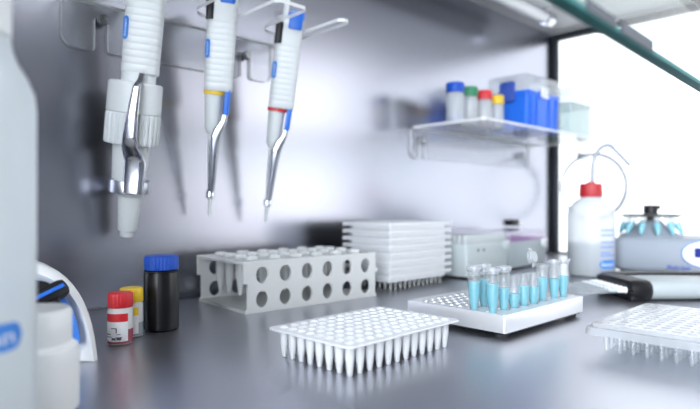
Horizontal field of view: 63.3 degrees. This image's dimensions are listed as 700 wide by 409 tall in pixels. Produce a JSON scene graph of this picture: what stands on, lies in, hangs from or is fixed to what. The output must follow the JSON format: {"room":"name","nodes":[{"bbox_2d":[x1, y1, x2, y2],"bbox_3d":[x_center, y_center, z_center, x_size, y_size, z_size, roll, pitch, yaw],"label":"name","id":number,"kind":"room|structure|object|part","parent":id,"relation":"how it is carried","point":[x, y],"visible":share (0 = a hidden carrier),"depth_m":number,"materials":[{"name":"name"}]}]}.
{"room":"laboratory","nodes":[
{"label":"laboratory","id":0,"kind":"room"},
{"bbox_2d":[11,0,552,310],"bbox_3d":[-0.208,-0.122,0.617,1.788,0.503,0.012,0,0,-44],"label":"wall","id":1,"kind":"structure","parent":0,"point":[362,85],"depth_m":0.74,"materials":[{"name":"metal"}]},
{"bbox_2d":[60,0,347,81],"bbox_3d":[-0.138,-0.176,0.581,0.255,0.050,0.134,0,0,-44],"label":"hanger","id":2,"kind":"object","parent":1,"relation":"attached to","point":[103,20],"visible":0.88,"depth_m":0.61,"materials":[{"name":"clear plastic"}]},
{"bbox_2d":[103,0,165,236],"bbox_3d":[-0.200,-0.111,0.538,0.076,0.285,0.056,0,0,21],"label":"pipette","id":3,"kind":"object","parent":2,"relation":"hanging from","point":[132,120],"visible":1,"depth_m":0.52,"materials":[{"name":"grey plastic"}]},
{"bbox_3d":[-0.198,-0.065,0.523,0.021,0.112,0.019,7,8,-7],"label":"ejector lever","id":4,"kind":"part","parent":3,"relation":"part of","materials":[{"name":"metal"}]},
{"bbox_3d":[-0.192,-0.171,0.530,0.034,0.099,0.029,7,8,-7],"label":"handle","id":5,"kind":"part","parent":3,"relation":"part of","materials":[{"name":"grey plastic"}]},
{"bbox_3d":[-0.138,-0.199,0.581,0.255,0.004,0.134,0,0,-44],"label":"finger plate","id":6,"kind":"part","parent":2,"relation":"part of","materials":[{"name":"clear plastic"}]},
{"bbox_2d":[204,0,237,214],"bbox_3d":[-0.136,-0.122,0.596,0.034,0.267,0.063,0,0,-16],"label":"pipette","id":7,"kind":"object","parent":2,"relation":"hanging from","point":[221,15],"visible":0.99,"depth_m":0.59,"materials":[{"name":"grey plastic"}]},
{"bbox_3d":[-0.134,-0.170,0.591,0.030,0.102,0.025,4,10,-6],"label":"handle","id":8,"kind":"part","parent":7,"relation":"part of","materials":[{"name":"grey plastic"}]},
{"bbox_3d":[-0.129,-0.107,0.598,0.007,0.026,0.007,4,10,-6],"label":"ejector rod","id":9,"kind":"part","parent":7,"relation":"part of","materials":[{"name":"plastic"}]},
{"bbox_2d":[263,0,304,221],"bbox_3d":[-0.076,-0.113,0.652,0.042,0.267,0.057,0,0,-15],"label":"pipette","id":10,"kind":"object","parent":2,"relation":"hanging from","point":[288,33],"visible":0.96,"depth_m":0.64,"materials":[{"name":"grey plastic"}]},
{"bbox_3d":[-0.073,-0.161,0.648,0.030,0.102,0.025,7,8,-7],"label":"handle","id":11,"kind":"part","parent":10,"relation":"part of","materials":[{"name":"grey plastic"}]},
{"bbox_3d":[-0.071,-0.098,0.653,0.007,0.026,0.007,7,8,-7],"label":"ejector rod","id":12,"kind":"part","parent":10,"relation":"part of","materials":[{"name":"plastic"}]},
{"bbox_2d":[87,253,550,309],"bbox_3d":[-0.210,0.103,0.604,1.768,0.001,0.001,0,0,-44],"label":"trim","id":13,"kind":"structure","parent":1,"relation":"attached to","point":[546,253],"depth_m":0.63,"materials":[{"name":"metal"}]},
{"bbox_2d":[410,117,603,167],"bbox_3d":[0.289,-0.106,0.985,0.407,0.066,0.138,0,0,-44],"label":"wall shelf","id":14,"kind":"object","parent":1,"relation":"attached to","point":[424,140],"visible":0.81,"depth_m":0.93,"materials":[{"name":"clear plastic"}]},
{"bbox_2d":[446,81,464,122],"bbox_3d":[0.157,-0.152,0.851,0.028,0.058,0.028,0,0,-44],"label":"bottle","id":15,"kind":"object","parent":14,"relation":"on","point":[455,90],"visible":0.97,"depth_m":0.84,"materials":[{"name":"plastic"}]},
{"bbox_2d":[461,86,477,125],"bbox_3d":[0.187,-0.153,0.887,0.026,0.059,0.026,0,0,-44],"label":"bottle","id":16,"kind":"object","parent":14,"relation":"on","point":[471,92],"visible":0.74,"depth_m":0.88,"materials":[{"name":"plastic"}]},
{"bbox_2d":[477,90,491,127],"bbox_3d":[0.214,-0.152,0.904,0.025,0.057,0.025,0,0,-44],"label":"bottle","id":17,"kind":"object","parent":14,"relation":"on","point":[484,97],"visible":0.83,"depth_m":0.89,"materials":[{"name":"plastic"}]},
{"bbox_2d":[490,95,503,129],"bbox_3d":[0.240,-0.150,0.929,0.023,0.054,0.023,0,0,-43],"label":"bottle","id":18,"kind":"object","parent":14,"relation":"on","point":[497,100],"visible":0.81,"depth_m":0.92,"materials":[{"name":"plastic"}]},
{"bbox_3d":[0.290,-0.121,0.985,0.407,0.004,0.137,0,0,-44],"label":"shelf plate","id":19,"kind":"part","parent":14,"relation":"part of","materials":[{"name":"clear plastic"}]},
{"bbox_2d":[488,81,559,137],"bbox_3d":[0.305,-0.170,0.993,0.119,0.093,0.084,0,0,-44],"label":"storage box","id":20,"kind":"object","parent":14,"relation":"on","point":[524,106],"visible":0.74,"depth_m":0.95,"materials":[{"name":"blue plastic"}]},
{"bbox_2d":[538,95,591,142],"bbox_3d":[0.408,-0.170,1.089,0.087,0.093,0.079,0,0,-44],"label":"storage box","id":21,"kind":"object","parent":14,"relation":"on","point":[565,139],"visible":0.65,"depth_m":1.09,"materials":[{"name":"plastic"}]},
{"bbox_2d":[509,219,522,225],"bbox_3d":[0.322,0.035,1.104,0.040,0.013,0.010,0,0,-43],"label":"clip","id":22,"kind":"object","parent":1,"relation":"attached to","point":[513,222],"visible":1,"depth_m":1.10,"materials":[{"name":"black plastic"}]},
{"bbox_2d":[552,2,699,254],"bbox_3d":[0.637,-0.129,1.008,0.016,0.468,0.583,0,0,-44],"label":"window","id":23,"kind":"structure","parent":1,"relation":"in","point":[683,9],"depth_m":1.21,"materials":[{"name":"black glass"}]},
{"bbox_2d":[545,0,699,91],"bbox_3d":[0.211,-0.121,0.358,0.007,0.084,1.670,0,0,44],"label":"window","id":24,"kind":"structure","parent":23,"relation":"attached to","point":[576,9],"depth_m":0.27,"materials":[{"name":"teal glass"}]},
{"bbox_2d":[586,0,615,27],"bbox_3d":[0.108,-0.082,0.244,0.001,0.005,0.034,0,0,44],"label":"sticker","id":25,"kind":"object","parent":24,"relation":"attached to","point":[592,7],"visible":1,"depth_m":0.24,"materials":[{"name":"paper"}]},
{"bbox_2d":[620,19,652,52],"bbox_3d":[0.141,-0.082,0.279,0.001,0.006,0.049,0,0,44],"label":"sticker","id":26,"kind":"object","parent":24,"relation":"attached to","point":[626,29],"visible":1,"depth_m":0.28,"materials":[{"name":"paper"}]},
{"bbox_2d":[75,254,699,408],"bbox_3d":[0.045,0.117,0.335,1.768,0.025,0.744,0,0,-44],"label":"countertop","id":27,"kind":"structure","parent":0,"point":[216,357],"depth_m":0.37,"materials":[{"name":"metal"}]},
{"bbox_2d":[0,0,36,408],"bbox_3d":[-0.170,-0.027,0.220,0.088,0.263,0.068,0,0,0],"label":"wash bottle","id":28,"kind":"object","parent":27,"relation":"on","point":[18,109],"visible":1,"depth_m":0.22,"materials":[{"name":"white plastic"}]},
{"bbox_2d":[37,303,79,408],"bbox_3d":[-0.160,0.078,0.285,0.045,0.052,0.045,0,0,0],"label":"jar","id":29,"kind":"object","parent":27,"relation":"on","point":[58,353],"visible":0.54,"depth_m":0.28,"materials":[{"name":"white plastic"}]},
{"bbox_2d":[37,261,96,363],"bbox_3d":[-0.247,0.071,0.397,0.112,0.067,0.122,0,0,-36],"label":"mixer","id":30,"kind":"object","parent":27,"relation":"on","point":[53,286],"visible":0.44,"depth_m":0.39,"materials":[{"name":"white plastic"}]},
{"bbox_3d":[-0.202,0.064,0.371,0.034,0.029,0.023,0,0,-36],"label":"knob","id":31,"kind":"part","parent":30,"relation":"part of","materials":[{"name":"black plastic"}]},
{"bbox_3d":[-0.222,0.070,0.362,0.087,0.045,0.026,0,0,-36],"label":"panel","id":32,"kind":"part","parent":30,"relation":"part of","materials":[{"name":"plastic"}]},
{"bbox_2d":[107,290,132,345],"bbox_3d":[-0.173,0.085,0.428,0.018,0.038,0.018,0,0,0],"label":"vial","id":33,"kind":"object","parent":27,"relation":"on","point":[119,303],"visible":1,"depth_m":0.42,"materials":[{"name":"plastic"}]},
{"bbox_2d":[107,328,121,340],"bbox_3d":[-0.175,0.096,0.420,0.013,0.010,0.002,0,0,13],"label":"print","id":34,"kind":"object","parent":33,"relation":"on","point":[113,334],"depth_m":0.42},
{"bbox_2d":[119,286,142,337],"bbox_3d":[-0.174,0.085,0.452,0.018,0.038,0.018,0,0,0],"label":"vial","id":35,"kind":"object","parent":27,"relation":"on","point":[137,291],"visible":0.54,"depth_m":0.45,"materials":[{"name":"plastic"}]},
{"bbox_2d":[143,254,178,332],"bbox_3d":[-0.158,0.073,0.476,0.029,0.062,0.029,0,0,0],"label":"bottle","id":36,"kind":"object","parent":27,"relation":"on","point":[161,274],"visible":1,"depth_m":0.46,"materials":[{"name":"plastic"}]},
{"bbox_2d":[197,249,377,314],"bbox_3d":[-0.067,0.080,0.631,0.174,0.050,0.099,0,0,-41],"label":"tube rack","id":37,"kind":"object","parent":27,"relation":"on","point":[252,300],"visible":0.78,"depth_m":0.59,"materials":[{"name":"plastic"}]},
{"bbox_2d":[215,252,226,290],"bbox_3d":[-0.140,0.072,0.613,0.013,0.042,0.018,0,0,-19],"label":"tube","id":38,"kind":"object","parent":37,"relation":"in","point":[220,266],"visible":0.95,"depth_m":0.61,"materials":[{"name":"plastic"}]},
{"bbox_2d":[223,253,235,292],"bbox_3d":[-0.127,0.072,0.599,0.013,0.042,0.018,0,0,-20],"label":"tube","id":39,"kind":"object","parent":37,"relation":"in","point":[229,267],"visible":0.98,"depth_m":0.59,"materials":[{"name":"plastic"}]},
{"bbox_3d":[-0.127,0.053,0.599,0.013,0.005,0.017,0,0,10],"label":"lid","id":40,"kind":"part","parent":39,"relation":"part of","materials":[{"name":"plastic"}]},
{"bbox_2d":[234,254,246,294],"bbox_3d":[-0.112,0.072,0.582,0.013,0.042,0.018,0,0,-31],"label":"tube","id":41,"kind":"object","parent":37,"relation":"in","point":[238,268],"visible":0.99,"depth_m":0.58,"materials":[{"name":"plastic"}]},
{"bbox_3d":[-0.112,0.053,0.582,0.017,0.005,0.013,0,0,29],"label":"lid","id":42,"kind":"part","parent":41,"relation":"part of","materials":[{"name":"plastic"}]},
{"bbox_2d":[237,250,247,287],"bbox_3d":[-0.119,0.072,0.631,0.013,0.042,0.018,0,0,-31],"label":"tube","id":43,"kind":"object","parent":37,"relation":"in","point":[238,251],"visible":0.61,"depth_m":0.63,"materials":[{"name":"plastic"}]},
{"bbox_3d":[-0.119,0.053,0.631,0.013,0.005,0.017,0,0,-1],"label":"lid","id":44,"kind":"part","parent":43,"relation":"part of","materials":[{"name":"plastic"}]},
{"bbox_2d":[245,256,257,277],"bbox_3d":[-0.098,0.072,0.565,0.013,0.042,0.018,0,0,-20],"label":"tube","id":45,"kind":"object","parent":37,"relation":"in","point":[246,257],"visible":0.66,"depth_m":0.56,"materials":[{"name":"plastic"}]},
{"bbox_3d":[-0.098,0.054,0.565,0.017,0.005,0.013,0,0,41],"label":"lid","id":46,"kind":"part","parent":45,"relation":"part of","materials":[{"name":"plastic"}]},
{"bbox_2d":[246,251,256,255],"bbox_3d":[-0.107,0.072,0.616,0.013,0.042,0.018,0,0,26],"label":"tube","id":47,"kind":"object","parent":37,"relation":"in","point":[251,253],"visible":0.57,"depth_m":0.61,"materials":[{"name":"plastic"}]},
{"bbox_3d":[-0.098,0.080,0.668,0.174,0.050,0.003,0,0,-41],"label":"panel","id":48,"kind":"part","parent":37,"relation":"part of","materials":[{"name":"plastic"}]},
{"bbox_2d":[257,252,268,291],"bbox_3d":[-0.092,0.071,0.599,0.013,0.042,0.018,0,0,-31],"label":"tube","id":49,"kind":"object","parent":37,"relation":"in","point":[262,272],"visible":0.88,"depth_m":0.60,"materials":[{"name":"plastic"}]},
{"bbox_3d":[-0.092,0.053,0.599,0.013,0.005,0.017,0,0,-1],"label":"lid","id":50,"kind":"part","parent":49,"relation":"part of","materials":[{"name":"plastic"}]},
{"bbox_2d":[257,249,268,251],"bbox_3d":[-0.099,0.072,0.649,0.013,0.042,0.018,0,0,26],"label":"tube","id":51,"kind":"object","parent":37,"relation":"in","point":[259,250],"visible":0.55,"depth_m":0.64,"materials":[{"name":"plastic"}]},
{"bbox_2d":[267,250,278,253],"bbox_3d":[-0.086,0.071,0.634,0.013,0.042,0.018,0,0,-20],"label":"tube","id":52,"kind":"object","parent":37,"relation":"in","point":[269,251],"visible":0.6,"depth_m":0.63,"materials":[{"name":"plastic"}]},
{"bbox_2d":[268,254,280,258],"bbox_3d":[-0.077,0.072,0.582,0.013,0.042,0.018,0,0,-19],"label":"tube","id":53,"kind":"object","parent":37,"relation":"in","point":[271,256],"visible":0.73,"depth_m":0.58,"materials":[{"name":"plastic"}]},
{"bbox_3d":[-0.068,0.056,0.630,0.172,0.002,0.094,0,0,-41],"label":"plate","id":54,"kind":"part","parent":37,"relation":"part of","materials":[{"name":"plastic"}]},
{"bbox_3d":[-0.067,0.103,0.631,0.170,0.003,0.094,0,0,-41],"label":"plate","id":55,"kind":"part","parent":37,"relation":"part of","materials":[{"name":"plastic"}]},
{"bbox_2d":[278,248,288,251],"bbox_3d":[-0.079,0.072,0.667,0.013,0.042,0.018,0,0,-33],"label":"tube","id":56,"kind":"object","parent":37,"relation":"in","point":[279,249],"visible":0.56,"depth_m":0.66,"materials":[{"name":"plastic"}]},
{"bbox_2d":[278,251,289,289],"bbox_3d":[-0.071,0.072,0.617,0.013,0.042,0.018,0,0,-20],"label":"tube","id":57,"kind":"object","parent":37,"relation":"in","point":[284,270],"visible":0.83,"depth_m":0.61,"materials":[{"name":"plastic"}]},
{"bbox_3d":[-0.071,0.054,0.617,0.017,0.005,0.013,0,0,41],"label":"lid","id":58,"kind":"part","parent":57,"relation":"part of","materials":[{"name":"plastic"}]},
{"bbox_2d":[287,249,297,274],"bbox_3d":[-0.066,0.072,0.651,0.013,0.042,0.018,0,0,-31],"label":"tube","id":59,"kind":"object","parent":37,"relation":"in","point":[289,250],"visible":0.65,"depth_m":0.65,"materials":[{"name":"plastic"}]},
{"bbox_3d":[-0.066,0.054,0.652,0.013,0.005,0.017,0,0,-1],"label":"lid","id":60,"kind":"part","parent":59,"relation":"part of","materials":[{"name":"plastic"}]},
{"bbox_2d":[290,253,301,256],"bbox_3d":[-0.057,0.072,0.600,0.013,0.042,0.018,0,0,26],"label":"tube","id":61,"kind":"object","parent":37,"relation":"in","point":[291,254],"visible":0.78,"depth_m":0.59,"materials":[{"name":"plastic"}]},
{"bbox_2d":[296,247,306,250],"bbox_3d":[-0.058,0.072,0.684,0.013,0.042,0.018,0,0,-31],"label":"tube","id":62,"kind":"object","parent":37,"relation":"in","point":[298,248],"visible":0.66,"depth_m":0.68,"materials":[{"name":"plastic"}]},
{"bbox_2d":[299,250,309,287],"bbox_3d":[-0.051,0.072,0.634,0.013,0.042,0.018,0,0,-31],"label":"tube","id":63,"kind":"object","parent":37,"relation":"in","point":[305,269],"visible":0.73,"depth_m":0.63,"materials":[{"name":"plastic"}]},
{"bbox_3d":[-0.051,0.054,0.634,0.013,0.005,0.017,0,0,-1],"label":"lid","id":64,"kind":"part","parent":63,"relation":"part of","materials":[{"name":"plastic"}]},
{"bbox_2d":[306,248,316,275],"bbox_3d":[-0.045,0.072,0.669,0.013,0.042,0.018,0,0,-19],"label":"tube","id":65,"kind":"object","parent":37,"relation":"in","point":[310,249],"visible":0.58,"depth_m":0.67,"materials":[{"name":"plastic"}]},
{"bbox_2d":[311,251,321,255],"bbox_3d":[-0.036,0.072,0.617,0.013,0.042,0.018,0,0,-31],"label":"tube","id":66,"kind":"object","parent":37,"relation":"in","point":[315,253],"visible":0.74,"depth_m":0.61,"materials":[{"name":"plastic"}]},
{"bbox_2d":[318,249,328,275],"bbox_3d":[-0.030,0.072,0.652,0.013,0.042,0.018,0,0,-31],"label":"tube","id":67,"kind":"object","parent":37,"relation":"in","point":[325,266],"visible":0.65,"depth_m":0.65,"materials":[{"name":"plastic"}]},
{"bbox_3d":[-0.031,0.054,0.652,0.013,0.005,0.017,0,0,-1],"label":"lid","id":68,"kind":"part","parent":67,"relation":"part of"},
{"bbox_2d":[324,246,334,275],"bbox_3d":[-0.025,0.072,0.687,0.013,0.042,0.018,0,0,26],"label":"tube","id":69,"kind":"object","parent":37,"relation":"in","point":[325,247],"visible":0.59,"depth_m":0.68,"materials":[{"name":"plastic"}]},
{"bbox_3d":[-0.025,0.053,0.687,0.013,0.005,0.017,0,0,-3],"label":"lid","id":70,"kind":"part","parent":69,"relation":"part of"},
{"bbox_2d":[330,250,340,268],"bbox_3d":[-0.016,0.072,0.635,0.013,0.042,0.018,0,0,-31],"label":"tube","id":71,"kind":"object","parent":37,"relation":"in","point":[331,251],"visible":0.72,"depth_m":0.63,"materials":[{"name":"plastic"}]},
{"bbox_3d":[-0.016,0.053,0.635,0.017,0.005,0.013,0,0,29],"label":"lid","id":72,"kind":"part","parent":71,"relation":"part of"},
{"bbox_2d":[336,247,346,272],"bbox_3d":[-0.011,0.072,0.670,0.013,0.042,0.018,0,0,26],"label":"tube","id":73,"kind":"object","parent":37,"relation":"in","point":[342,249],"visible":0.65,"depth_m":0.67,"materials":[{"name":"plastic"}]},
{"bbox_3d":[-0.011,0.053,0.670,0.017,0.005,0.013,0,0,-34],"label":"lid","id":74,"kind":"part","parent":73,"relation":"part of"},
{"bbox_2d":[348,249,358,267],"bbox_3d":[0.004,0.072,0.653,0.013,0.042,0.018,0,0,26],"label":"tube","id":75,"kind":"object","parent":37,"relation":"in","point":[349,250],"visible":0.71,"depth_m":0.65,"materials":[{"name":"plastic"}]},
{"bbox_2d":[269,306,458,376],"bbox_3d":[0.012,0.094,0.403,0.081,0.021,0.117,0,0,45],"label":"plate","id":76,"kind":"object","parent":27,"relation":"on","point":[377,331],"visible":1,"depth_m":0.38,"materials":[{"name":"plastic"}]},
{"bbox_2d":[345,267,450,289],"bbox_3d":[0.064,0.095,0.755,0.125,0.019,0.085,0,0,-44],"label":"plate","id":77,"kind":"object","parent":27,"relation":"on","point":[431,275],"visible":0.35,"depth_m":0.72,"materials":[{"name":"plastic"}]},
{"bbox_2d":[345,261,450,275],"bbox_3d":[0.064,0.081,0.755,0.125,0.009,0.085,0,0,-44],"label":"plate","id":78,"kind":"object","parent":77,"relation":"on","point":[441,265],"visible":0.34,"depth_m":0.71,"materials":[{"name":"plastic"}]},
{"bbox_2d":[346,254,450,267],"bbox_3d":[0.064,0.072,0.755,0.125,0.009,0.085,0,0,-44],"label":"plate","id":79,"kind":"object","parent":78,"relation":"on","point":[441,258],"visible":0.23,"depth_m":0.71,"materials":[{"name":"plastic"}]},
{"bbox_2d":[347,247,450,260],"bbox_3d":[0.064,0.063,0.755,0.125,0.009,0.085,0,0,-44],"label":"plate","id":80,"kind":"object","parent":79,"relation":"on","point":[432,252],"visible":0.42,"depth_m":0.71,"materials":[{"name":"plastic"}]},
{"bbox_2d":[342,241,450,252],"bbox_3d":[0.064,0.054,0.755,0.125,0.009,0.085,0,0,-44],"label":"plate","id":81,"kind":"object","parent":80,"relation":"on","point":[432,245],"visible":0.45,"depth_m":0.71,"materials":[{"name":"plastic"}]},
{"bbox_2d":[342,234,450,245],"bbox_3d":[0.064,0.045,0.755,0.125,0.009,0.085,0,0,-44],"label":"plate","id":82,"kind":"object","parent":81,"relation":"on","point":[432,238],"visible":0.62,"depth_m":0.71,"materials":[{"name":"plastic"}]},
{"bbox_2d":[342,228,450,237],"bbox_3d":[0.064,0.036,0.755,0.125,0.009,0.085,0,0,-44],"label":"plate","id":83,"kind":"object","parent":82,"relation":"on","point":[435,231],"visible":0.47,"depth_m":0.71,"materials":[{"name":"plastic"}]},
{"bbox_2d":[342,220,450,229],"bbox_3d":[0.064,0.027,0.755,0.125,0.009,0.085,0,0,-44],"label":"plate","id":84,"kind":"object","parent":83,"relation":"on","point":[387,224],"visible":1,"depth_m":0.72,"materials":[{"name":"plastic"}]},
{"bbox_2d":[437,230,508,279],"bbox_3d":[0.175,0.073,0.851,0.114,0.064,0.084,0,0,-44],"label":"tip box","id":85,"kind":"object","parent":27,"relation":"on","point":[493,253],"visible":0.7,"depth_m":0.81,"materials":[{"name":"grey plastic"}]},
{"bbox_2d":[452,235,456,243],"bbox_3d":[0.148,0.050,0.808,0.007,0.012,0.007,0,0,0],"label":"pipette tip","id":86,"kind":"object","parent":85,"relation":"in","point":[453,236],"visible":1,"depth_m":0.81,"materials":[{"name":"plastic"}]},
{"bbox_2d":[457,235,461,243],"bbox_3d":[0.154,0.050,0.801,0.007,0.012,0.007,0,0,0],"label":"pipette tip","id":87,"kind":"object","parent":85,"relation":"in","point":[459,237],"visible":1,"depth_m":0.80,"materials":[{"name":"plastic"}]},
{"bbox_2d":[462,236,466,243],"bbox_3d":[0.161,0.050,0.795,0.007,0.012,0.007,0,0,0],"label":"pipette tip","id":88,"kind":"object","parent":85,"relation":"in","point":[464,238],"visible":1,"depth_m":0.79,"materials":[{"name":"plastic"}]},
{"bbox_2d":[466,235,470,243],"bbox_3d":[0.167,0.050,0.801,0.007,0.012,0.007,0,0,0],"label":"pipette tip","id":89,"kind":"object","parent":85,"relation":"in","point":[468,236],"visible":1,"depth_m":0.80,"materials":[{"name":"plastic"}]},
{"bbox_3d":[0.174,0.048,0.852,0.114,0.015,0.082,0,0,-44],"label":"lid","id":90,"kind":"part","parent":85,"relation":"part of","materials":[{"name":"clear plastic"}]},
{"bbox_2d":[484,234,488,242],"bbox_3d":[0.200,0.050,0.832,0.007,0.012,0.007,0,0,0],"label":"pipette tip","id":91,"kind":"object","parent":85,"relation":"in","point":[486,235],"visible":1,"depth_m":0.83,"materials":[{"name":"plastic"}]},
{"bbox_2d":[407,286,582,337],"bbox_3d":[0.135,0.095,0.520,0.137,0.019,0.100,0,0,-44],"label":"block","id":92,"kind":"object","parent":27,"relation":"on","point":[456,305],"visible":0.56,"depth_m":0.48,"materials":[{"name":"white plastic"}]},
{"bbox_2d":[466,265,481,309],"bbox_3d":[0.102,0.071,0.466,0.013,0.042,0.018,0,0,30],"label":"tube","id":93,"kind":"object","parent":92,"relation":"on","point":[473,286],"visible":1,"depth_m":0.46,"materials":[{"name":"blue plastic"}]},
{"bbox_3d":[0.102,0.053,0.466,0.017,0.005,0.013,0,0,-31],"label":"lid","id":94,"kind":"part","parent":93,"relation":"part of","materials":[{"name":"clear plastic"}]},
{"bbox_2d":[476,264,490,306],"bbox_3d":[0.113,0.071,0.481,0.013,0.042,0.018,0,0,35],"label":"tube","id":95,"kind":"object","parent":92,"relation":"on","point":[483,281],"visible":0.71,"depth_m":0.48,"materials":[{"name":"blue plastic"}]},
{"bbox_2d":[484,267,500,312],"bbox_3d":[0.113,0.071,0.453,0.018,0.042,0.013,0,0,-29],"label":"tube","id":96,"kind":"object","parent":92,"relation":"on","point":[492,288],"visible":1,"depth_m":0.45,"materials":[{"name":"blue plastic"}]},
{"bbox_3d":[0.114,0.053,0.453,0.013,0.005,0.017,0,0,31],"label":"lid","id":97,"kind":"part","parent":96,"relation":"part of","materials":[{"name":"clear plastic"}]},
{"bbox_2d":[497,265,511,309],"bbox_3d":[0.126,0.071,0.466,0.013,0.042,0.018,0,0,42],"label":"tube","id":98,"kind":"object","parent":92,"relation":"on","point":[504,292],"visible":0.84,"depth_m":0.46,"materials":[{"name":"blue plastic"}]},
{"bbox_3d":[0.126,0.053,0.466,0.017,0.005,0.013,0,0,-18],"label":"lid","id":99,"kind":"part","parent":98,"relation":"part of","materials":[{"name":"clear plastic"}]},
{"bbox_2d":[508,275,521,307],"bbox_3d":[0.137,0.076,0.475,0.012,0.033,0.012,0,0,45],"label":"tube","id":100,"kind":"object","parent":92,"relation":"on","point":[514,298],"visible":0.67,"depth_m":0.47,"materials":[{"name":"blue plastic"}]},
{"bbox_2d":[516,273,529,305],"bbox_3d":[0.148,0.076,0.485,0.012,0.033,0.012,0,0,25],"label":"tube","id":101,"kind":"object","parent":92,"relation":"on","point":[523,290],"visible":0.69,"depth_m":0.48,"materials":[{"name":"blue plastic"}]},
{"bbox_2d":[527,272,540,303],"bbox_3d":[0.160,0.076,0.495,0.012,0.033,0.012,0,0,33],"label":"tube","id":102,"kind":"object","parent":92,"relation":"on","point":[533,290],"visible":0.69,"depth_m":0.49,"materials":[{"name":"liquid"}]},
{"bbox_2d":[528,248,548,300],"bbox_3d":[0.170,0.066,0.513,0.013,0.052,0.019,0,0,-44],"label":"tube","id":103,"kind":"object","parent":92,"relation":"on","point":[543,285],"visible":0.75,"depth_m":0.51,"materials":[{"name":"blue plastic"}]},
{"bbox_2d":[547,259,561,298],"bbox_3d":[0.188,0.071,0.523,0.018,0.042,0.013,0,0,-32],"label":"tube","id":104,"kind":"object","parent":92,"relation":"on","point":[553,282],"visible":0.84,"depth_m":0.52,"materials":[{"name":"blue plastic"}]},
{"bbox_2d":[556,258,569,296],"bbox_3d":[0.199,0.071,0.531,0.013,0.042,0.018,0,0,19],"label":"tube","id":105,"kind":"object","parent":92,"relation":"on","point":[563,284],"visible":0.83,"depth_m":0.53,"materials":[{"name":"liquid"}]},
{"bbox_2d":[478,228,546,269],"bbox_3d":[0.271,0.074,0.968,0.124,0.062,0.084,0,0,-44],"label":"tip box","id":106,"kind":"object","parent":27,"relation":"on","point":[519,256],"visible":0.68,"depth_m":0.94,"materials":[{"name":"grey plastic"}]},
{"bbox_3d":[0.270,0.051,0.969,0.124,0.017,0.082,0,0,-44],"label":"lid","id":107,"kind":"part","parent":106,"relation":"part of","materials":[{"name":"plastic"}]},
{"bbox_2d":[504,235,544,241],"bbox_3d":[0.270,0.058,0.969,0.116,0.004,0.074,0,0,-44],"label":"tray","id":108,"kind":"object","parent":106,"relation":"on","point":[511,238],"depth_m":0.96,"materials":[{"name":"plastic"}]},
{"bbox_2d":[567,144,627,277],"bbox_3d":[0.360,0.007,0.832,0.080,0.195,0.066,0,0,40],"label":"wash bottle","id":109,"kind":"object","parent":27,"relation":"on","point":[590,218],"visible":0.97,"depth_m":0.81,"materials":[{"name":"plastic"}]},
{"bbox_2d":[582,270,699,301],"bbox_3d":[0.367,0.092,0.651,0.178,0.024,0.086,0,0,-2],"label":"pipette","id":110,"kind":"object","parent":27,"relation":"on","point":[636,285],"visible":1,"depth_m":0.62,"materials":[{"name":"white plastic"}]},
{"bbox_2d":[585,305,699,361],"bbox_3d":[0.240,0.094,0.418,0.126,0.020,0.086,0,0,-45],"label":"plate","id":111,"kind":"object","parent":27,"relation":"on","point":[656,305],"visible":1,"depth_m":0.42,"materials":[{"name":"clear plastic"}]},
{"bbox_2d":[615,205,699,270],"bbox_3d":[0.518,0.053,0.887,0.176,0.104,0.153,0,0,40],"label":"mini centrifuge","id":112,"kind":"object","parent":27,"relation":"on","point":[648,250],"visible":0.98,"depth_m":0.86,"materials":[{"name":"grey plastic"}]},
{"bbox_2d":[619,218,630,232],"bbox_3d":[0.443,0.032,0.914,0.020,0.032,0.012,0,0,7],"label":"tube","id":113,"kind":"object","parent":112,"relation":"on","point":[622,227],"visible":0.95,"depth_m":0.91,"materials":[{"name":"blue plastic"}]},
{"bbox_2d":[625,222,633,233],"bbox_3d":[0.443,0.032,0.896,0.020,0.032,0.012,0,0,-7],"label":"tube","id":114,"kind":"object","parent":112,"relation":"on","point":[629,225],"visible":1,"depth_m":0.89,"materials":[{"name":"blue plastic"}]},
{"bbox_2d":[639,222,645,234],"bbox_3d":[0.453,0.032,0.878,0.012,0.032,0.020,0,0,37],"label":"tube","id":115,"kind":"object","parent":112,"relation":"on","point":[642,225],"visible":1,"depth_m":0.87,"materials":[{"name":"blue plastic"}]},
{"bbox_3d":[0.480,0.023,0.904,0.024,0.044,0.021,0,0,40],"label":"rotor knob","id":116,"kind":"part","parent":112,"relation":"part of","materials":[{"name":"black plastic"}]},
{"bbox_2d":[652,217,660,234],"bbox_3d":[0.469,0.032,0.869,0.012,0.032,0.020,0,0,23],"label":"tube","id":117,"kind":"object","parent":112,"relation":"on","point":[657,227],"visible":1,"depth_m":0.86,"materials":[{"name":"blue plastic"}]},
{"bbox_2d":[665,222,674,234],"bbox_3d":[0.489,0.032,0.869,0.012,0.032,0.020,0,0,-23],"label":"tube","id":118,"kind":"object","parent":112,"relation":"on","point":[671,228],"visible":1,"depth_m":0.86,"materials":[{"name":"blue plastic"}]},
{"bbox_2d":[669,217,683,234],"bbox_3d":[0.506,0.032,0.879,0.020,0.032,0.012,0,0,37],"label":"tube","id":119,"kind":"object","parent":112,"relation":"on","point":[678,226],"visible":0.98,"depth_m":0.87,"materials":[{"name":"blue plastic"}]},
{"bbox_3d":[0.504,0.071,0.800,0.062,0.037,0.001,0,0,40],"label":"control panel","id":120,"kind":"part","parent":112,"relation":"part of","materials":[{"name":"plastic"}]},
{"bbox_2d":[471,0,691,34],"bbox_3d":[-0.053,-0.369,0.439,1.768,0.012,0.459,0,0,-44],"label":"ceiling","id":121,"kind":"structure","parent":0,"point":[620,9],"depth_m":1.06,"materials":[{"name":"paint"}]},
{"bbox_2d":[492,0,556,26],"bbox_3d":[0.121,-0.347,0.821,0.706,0.032,0.044,0,0,-44],"label":"recessed light","id":122,"kind":"object","parent":121,"relation":"in","point":[545,17],"visible":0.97,"depth_m":1.01,"materials":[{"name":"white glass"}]}
]}

